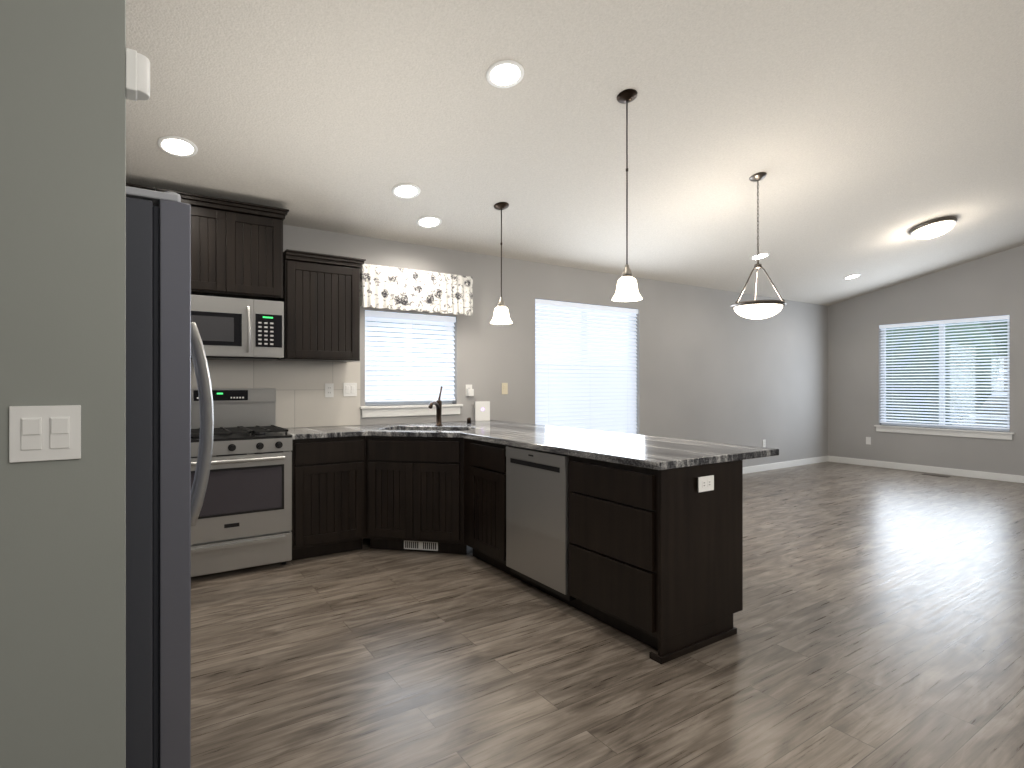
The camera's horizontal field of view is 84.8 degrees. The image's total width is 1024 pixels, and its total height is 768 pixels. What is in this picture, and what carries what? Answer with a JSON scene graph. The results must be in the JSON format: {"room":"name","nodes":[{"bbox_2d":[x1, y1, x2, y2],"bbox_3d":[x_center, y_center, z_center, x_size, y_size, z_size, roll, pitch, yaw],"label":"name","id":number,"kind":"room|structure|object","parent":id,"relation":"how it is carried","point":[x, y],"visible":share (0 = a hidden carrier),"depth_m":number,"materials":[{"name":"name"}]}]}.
{"room":"kitchen","nodes":[
{"label":"kitchen","id":0,"kind":"room"},
{"bbox_2d":[0,0,125,767],"bbox_3d":[-2.137,-0.832,0.475,2.980,4.200,0.120,0,0,-34],"label":"wall","id":1,"kind":"structure","parent":0,"point":[62,342],"depth_m":1.20,"materials":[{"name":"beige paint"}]},
{"bbox_2d":[9,405,80,462],"bbox_3d":[-0.975,0.103,1.173,0.116,0.115,0.011,0,0,-34],"label":"light switch","id":2,"kind":"object","parent":1,"relation":"attached to","point":[42,433],"visible":1,"depth_m":1.17,"materials":[{"name":"white plastic"}]},
{"bbox_2d":[125,48,149,100],"bbox_3d":[-0.882,-0.722,1.316,0.056,0.094,0.060,0,0,-34],"label":"detector","id":3,"kind":"object","parent":1,"relation":"attached to","point":[137,76],"visible":0.9,"depth_m":1.30,"materials":[{"name":"white plastic"}]},
{"bbox_2d":[283,225,827,466],"bbox_3d":[0.898,-0.832,6.420,10.520,4.200,0.160,0,0,-34],"label":"wall","id":4,"kind":"structure","parent":0,"point":[712,365],"depth_m":7.00,"materials":[{"name":"grey paint"}]},
{"bbox_2d":[126,183,154,190],"bbox_3d":[-2.818,-0.962,3.588,0.894,0.650,0.398,0,0,-34],"label":"upper cabinet","id":5,"kind":"object","parent":4,"relation":"attached to","point":[140,186],"depth_m":3.63,"materials":[{"name":"brown wood"}]},
{"bbox_2d":[156,188,288,300],"bbox_3d":[-2.097,-0.962,4.070,0.828,0.650,0.398,0,0,-34],"label":"upper cabinet","id":6,"kind":"object","parent":4,"relation":"attached to","point":[236,249],"visible":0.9,"depth_m":3.98,"materials":[{"name":"brown wood"}]},
{"bbox_2d":[191,295,283,360],"bbox_3d":[-2.079,-0.393,4.042,0.754,0.422,0.458,0,0,-34],"label":"microwave","id":7,"kind":"object","parent":6,"relation":"attached to","point":[229,328],"visible":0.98,"depth_m":3.95,"materials":[{"name":"silver metal"}]},
{"bbox_2d":[191,359,359,427],"bbox_3d":[-2.307,0.083,4.169,2.400,0.540,0.009,0,0,-34],"label":"backsplash","id":8,"kind":"structure","parent":4,"relation":"attached to","point":[302,400],"depth_m":4.56,"materials":[{"name":"tile"}]},
{"bbox_2d":[325,383,333,396],"bbox_3d":[-1.525,0.053,4.681,0.070,0.115,0.008,0,0,-34],"label":"outlet","id":9,"kind":"object","parent":8,"relation":"attached to","point":[329,389],"visible":1,"depth_m":4.68,"materials":[{"name":"white plastic"}]},
{"bbox_2d":[343,383,356,395],"bbox_3d":[-1.378,0.048,4.778,0.116,0.115,0.011,0,0,-34],"label":"light switch","id":10,"kind":"object","parent":8,"relation":"attached to","point":[349,389],"visible":1,"depth_m":4.78,"materials":[{"name":"white plastic"}]},
{"bbox_2d":[278,249,365,361],"bbox_3d":[-1.521,-0.592,4.469,0.601,0.810,0.378,0,0,-34],"label":"upper cabinet","id":11,"kind":"object","parent":4,"relation":"attached to","point":[321,297],"visible":0.94,"depth_m":4.33,"materials":[{"name":"brown wood"}]},
{"bbox_2d":[365,321,451,405],"bbox_3d":[-0.966,-0.227,5.213,0.900,0.840,0.050,0,0,-34],"label":"window","id":12,"kind":"structure","parent":4,"relation":"in","point":[402,403],"depth_m":5.19,"materials":[{"name":"white glass"}]},
{"bbox_2d":[365,310,455,401],"bbox_3d":[-0.924,-0.242,5.151,0.892,0.802,0.056,0,0,-34],"label":"window blinds","id":13,"kind":"object","parent":12,"relation":"attached to","point":[437,375],"visible":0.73,"depth_m":5.13,"materials":[{"name":"white plastic"}]},
{"bbox_2d":[360,404,462,417],"bbox_3d":[-0.916,0.241,5.139,1.000,0.097,0.120,0,0,-34],"label":"sill","id":14,"kind":"structure","parent":4,"relation":"attached to","point":[399,410],"depth_m":5.06,"materials":[{"name":"white wood"}]},
{"bbox_2d":[360,264,472,314],"bbox_3d":[-0.840,-0.839,5.089,1.078,0.377,0.109,0,0,-34],"label":"valance curtain","id":15,"kind":"object","parent":4,"relation":"attached to","point":[393,288],"visible":1,"depth_m":5.03,"materials":[{"name":"fabric"}]},
{"bbox_2d":[466,385,471,395],"bbox_3d":[-0.417,0.063,5.436,0.070,0.115,0.008,0,0,-34],"label":"outlet","id":16,"kind":"object","parent":4,"relation":"attached to","point":[468,386],"visible":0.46,"depth_m":5.43,"materials":[{"name":"white plastic"}]},
{"bbox_2d":[467,389,473,395],"bbox_3d":[-0.404,0.083,5.416,0.060,0.070,0.040,0,0,-34],"label":"adapter","id":17,"kind":"object","parent":16,"relation":"attached to","point":[470,392],"visible":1,"depth_m":5.40,"materials":[{"name":"white plastic"}]},
{"bbox_2d":[502,383,507,393],"bbox_3d":[-0.072,0.046,5.666,0.070,0.115,0.011,0,0,-34],"label":"light switch","id":18,"kind":"object","parent":4,"relation":"attached to","point":[504,388],"visible":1,"depth_m":5.66,"materials":[{"name":"beige plastic"}]},
{"bbox_2d":[538,309,633,377],"bbox_3d":[0.824,0.173,6.413,1.550,2.150,0.050,0,0,-34],"label":"window","id":19,"kind":"structure","parent":4,"relation":"in","point":[587,335],"depth_m":6.40,"materials":[{"name":"white glass"}]},
{"bbox_2d":[535,299,637,433],"bbox_3d":[0.866,0.127,6.351,1.542,2.049,0.056,0,0,-34],"label":"door blinds","id":20,"kind":"object","parent":19,"relation":"attached to","point":[586,399],"visible":0.69,"depth_m":6.33,"materials":[{"name":"white plastic"}]},
{"bbox_2d":[743,456,828,473],"bbox_3d":[3.355,1.220,7.960,4.359,0.095,0.016,0,0,-34],"label":"baseboard","id":21,"kind":"structure","parent":4,"relation":"attached to","point":[765,467],"depth_m":8.46,"materials":[{"name":"white wood"}]},
{"bbox_2d":[126,0,1023,305],"bbox_3d":[1.876,-2.013,3.019,12.680,1.534,6.900,0,0,-34],"label":"ceiling","id":22,"kind":"structure","parent":0,"point":[866,136],"depth_m":3.67,"materials":[{"name":"white paint"}]},
{"bbox_2d":[157,136,197,156],"bbox_3d":[-2.027,-1.438,3.401,0.214,0.048,0.210,0,0,-34],"label":"recessed light","id":23,"kind":"object","parent":22,"relation":"in","point":[176,146],"visible":1,"depth_m":3.40,"materials":[{"name":"white plastic"}]},
{"bbox_2d":[392,183,420,198],"bbox_3d":[-0.792,-1.443,4.199,0.214,0.048,0.210,0,0,-34],"label":"recessed light","id":24,"kind":"object","parent":22,"relation":"in","point":[406,191],"visible":1,"depth_m":4.19,"materials":[{"name":"white plastic"}]},
{"bbox_2d":[416,216,441,227],"bbox_3d":[-0.699,-1.364,4.724,0.214,0.048,0.210,0,0,-34],"label":"recessed light","id":25,"kind":"object","parent":22,"relation":"in","point":[429,221],"visible":1,"depth_m":4.72,"materials":[{"name":"white plastic"}]},
{"bbox_2d":[490,202,512,323],"bbox_3d":[-0.087,-0.986,4.593,0.185,0.973,0.185,0,0,-34],"label":"pendant light","id":26,"kind":"object","parent":22,"relation":"hanging from","point":[501,314],"visible":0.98,"depth_m":4.56,"materials":[{"name":"white glass"}]},
{"bbox_2d":[486,60,523,87],"bbox_3d":[-0.038,-1.714,3.109,0.214,0.048,0.210,0,0,-34],"label":"recessed light","id":27,"kind":"object","parent":22,"relation":"in","point":[504,74],"visible":1,"depth_m":3.10,"materials":[{"name":"white"}]},
{"bbox_2d":[612,89,642,301],"bbox_3d":[0.699,-1.139,3.410,0.185,1.249,0.185,0,0,-34],"label":"pendant light","id":28,"kind":"object","parent":22,"relation":"hanging from","point":[627,289],"visible":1,"depth_m":3.39,"materials":[{"name":"white glass"}]},
{"bbox_2d":[730,172,786,318],"bbox_3d":[2.014,-1.123,4.592,0.424,1.181,0.424,0,0,-34],"label":"pendant light","id":29,"kind":"object","parent":22,"relation":"hanging from","point":[758,309],"visible":1,"depth_m":4.51,"materials":[{"name":"white glass"}]},
{"bbox_2d":[750,252,769,259],"bbox_3d":[2.861,-1.473,6.471,0.214,0.048,0.210,0,0,-34],"label":"recessed light","id":30,"kind":"object","parent":22,"relation":"in","point":[762,255],"visible":0.92,"depth_m":6.46,"materials":[{"name":"white plastic"}]},
{"bbox_2d":[843,274,860,279],"bbox_3d":[4.667,-1.471,7.693,0.214,0.048,0.210,0,0,-34],"label":"recessed light","id":31,"kind":"object","parent":22,"relation":"in","point":[853,276],"visible":0.96,"depth_m":7.69,"materials":[{"name":"white plastic"}]},
{"bbox_2d":[909,216,956,238],"bbox_3d":[4.588,-1.688,6.121,0.436,0.174,0.427,0,0,-34],"label":"flush-mount ceiling light","id":32,"kind":"object","parent":22,"relation":"attached to","point":[934,228],"visible":1,"depth_m":6.00,"materials":[{"name":"white glass"}]},
{"bbox_2d":[191,461,1023,767],"bbox_3d":[1.898,1.328,3.022,12.720,0.120,7.000,0,0,-34],"label":"floor","id":33,"kind":"structure","parent":0,"point":[879,621],"depth_m":2.60,"materials":[{"name":"laminate"}]},
{"bbox_2d":[126,186,213,767],"bbox_3d":[-1.445,0.365,1.751,0.889,1.805,0.910,0,0,-34],"label":"refrigerator","id":34,"kind":"object","parent":33,"relation":"on","point":[164,500],"visible":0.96,"depth_m":1.53,"materials":[{"name":"grey metal"}]},
{"bbox_2d":[191,388,291,576],"bbox_3d":[-2.003,0.650,3.930,0.760,1.235,0.698,0,0,-34],"label":"stove","id":35,"kind":"object","parent":33,"relation":"on","point":[244,520],"visible":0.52,"depth_m":3.77,"materials":[{"name":"silver metal"}]},
{"bbox_2d":[291,436,366,560],"bbox_3d":[-1.450,0.831,4.332,0.597,0.876,0.676,0,0,-34],"label":"base cabinet","id":36,"kind":"object","parent":33,"relation":"on","point":[329,475],"depth_m":4.09,"materials":[{"name":"brown wood"}]},
{"bbox_2d":[367,436,466,553],"bbox_3d":[-0.700,0.831,4.319,0.755,0.876,0.754,0,0,-34],"label":"base cabinet","id":37,"kind":"object","parent":33,"relation":"on","point":[417,486],"depth_m":4.15,"materials":[{"name":"brown wood"}]},
{"bbox_2d":[284,423,455,439],"bbox_3d":[-1.135,0.474,4.251,1.033,0.241,1.153,0,0,-34],"label":"countertop","id":38,"kind":"structure","parent":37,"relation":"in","point":[402,429],"depth_m":4.19,"materials":[{"name":"stone"}]},
{"bbox_2d":[467,439,526,579],"bbox_3d":[0.082,0.831,3.972,0.620,0.876,0.492,0,0,-34],"label":"base cabinet","id":39,"kind":"object","parent":33,"relation":"on","point":[486,461],"depth_m":3.80,"materials":[{"name":"brown wood"}]},
{"bbox_2d":[563,456,742,663],"bbox_3d":[0.745,0.831,2.994,0.634,0.876,0.659,0,0,-34],"label":"base cabinet","id":40,"kind":"object","parent":33,"relation":"on","point":[655,559],"depth_m":2.73,"materials":[{"name":"brown wood"}]},
{"bbox_2d":[506,446,575,600],"bbox_3d":[0.368,0.801,3.500,0.584,0.803,0.595,0,0,-34],"label":"dishwasher","id":41,"kind":"object","parent":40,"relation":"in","point":[537,517],"visible":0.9,"depth_m":3.30,"materials":[{"name":"silver metal"}]},
{"bbox_2d":[412,386,778,469],"bbox_3d":[0.217,0.307,4.040,0.980,0.575,3.010,0,0,-34],"label":"countertop","id":42,"kind":"structure","parent":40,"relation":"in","point":[653,452],"depth_m":3.30,"materials":[{"name":"stone"}]},
{"bbox_2d":[475,401,489,420],"bbox_3d":[-0.284,0.261,5.399,0.140,0.185,0.030,0,0,-14],"label":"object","id":43,"kind":"object","parent":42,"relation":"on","point":[482,410],"visible":1,"depth_m":5.38,"materials":[{"name":"white plastic"}]},
{"bbox_2d":[698,475,713,491],"bbox_3d":[0.937,0.481,2.705,0.114,0.072,0.008,0,0,-34],"label":"outlet","id":44,"kind":"object","parent":40,"relation":"attached to","point":[705,483],"visible":1,"depth_m":2.70,"materials":[{"name":"white plastic"}]},
{"bbox_2d":[923,473,949,476],"bbox_3d":[5.870,1.265,7.765,0.100,0.006,0.300,0,0,-34],"label":"floor vent","id":45,"kind":"object","parent":33,"relation":"in","point":[935,475],"visible":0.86,"depth_m":7.74,"materials":[{"name":"brown metal"}]},
{"bbox_2d":[828,245,1023,475],"bbox_3d":[7.082,-0.832,6.495,0.160,4.200,6.600,0,0,-34],"label":"wall","id":46,"kind":"structure","parent":0,"point":[990,285],"depth_m":8.12,"materials":[{"name":"grey paint"}]},
{"bbox_2d":[866,437,870,444],"bbox_3d":[5.522,0.878,8.687,0.008,0.115,0.070,0,0,-34],"label":"outlet","id":47,"kind":"object","parent":46,"relation":"attached to","point":[868,440],"visible":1,"depth_m":8.68,"materials":[{"name":"white plastic"}]},
{"bbox_2d":[829,456,1023,482],"bbox_3d":[7.008,1.220,6.450,0.012,0.095,6.589,0,0,-34],"label":"baseboard","id":48,"kind":"structure","parent":46,"relation":"attached to","point":[927,469],"depth_m":7.97,"materials":[{"name":"white wood"}]},
{"bbox_2d":[874,425,1014,439],"bbox_3d":[6.050,0.676,7.937,0.120,0.097,1.645,0,0,-34],"label":"sill","id":49,"kind":"structure","parent":46,"relation":"attached to","point":[952,432],"depth_m":7.83,"materials":[{"name":"white wood"}]},
{"bbox_2d":[881,319,1009,431],"bbox_3d":[6.125,-0.137,7.987,0.050,1.530,1.545,0,0,-34],"label":"window","id":50,"kind":"structure","parent":46,"relation":"in","point":[953,427],"depth_m":7.96,"materials":[{"name":"white plastic"}]},
{"bbox_2d":[879,315,1009,428],"bbox_3d":[6.063,-0.153,7.945,0.056,1.490,1.537,0,0,-34],"label":"window blinds","id":51,"kind":"object","parent":50,"relation":"attached to","point":[990,319],"visible":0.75,"depth_m":7.86,"materials":[{"name":"white plastic"}]},
{"label":"outside","id":52,"kind":"structure","parent":0,"visible":0},
{"bbox_3d":[4.694,1.458,11.515,30.220,0.320,23.600,0,0,-34],"label":"ground","id":53,"kind":"structure","parent":52,"visible":0},
{"bbox_2d":[366,358,1006,427],"bbox_3d":[2.326,0.353,5.734,17.850,1.790,14.630,0,0,-34],"label":"fence","id":54,"kind":"object","parent":53,"relation":"on","point":[958,421],"depth_m":11.03,"materials":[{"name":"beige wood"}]},
{"bbox_2d":[368,320,1006,424],"bbox_3d":[2.676,-1.502,11.788,20.270,5.660,14.700,0,0,-34],"label":"trees","id":55,"kind":"object","parent":53,"relation":"on","point":[920,367],"depth_m":9.78,"materials":[{"name":"green plant"}]}
]}

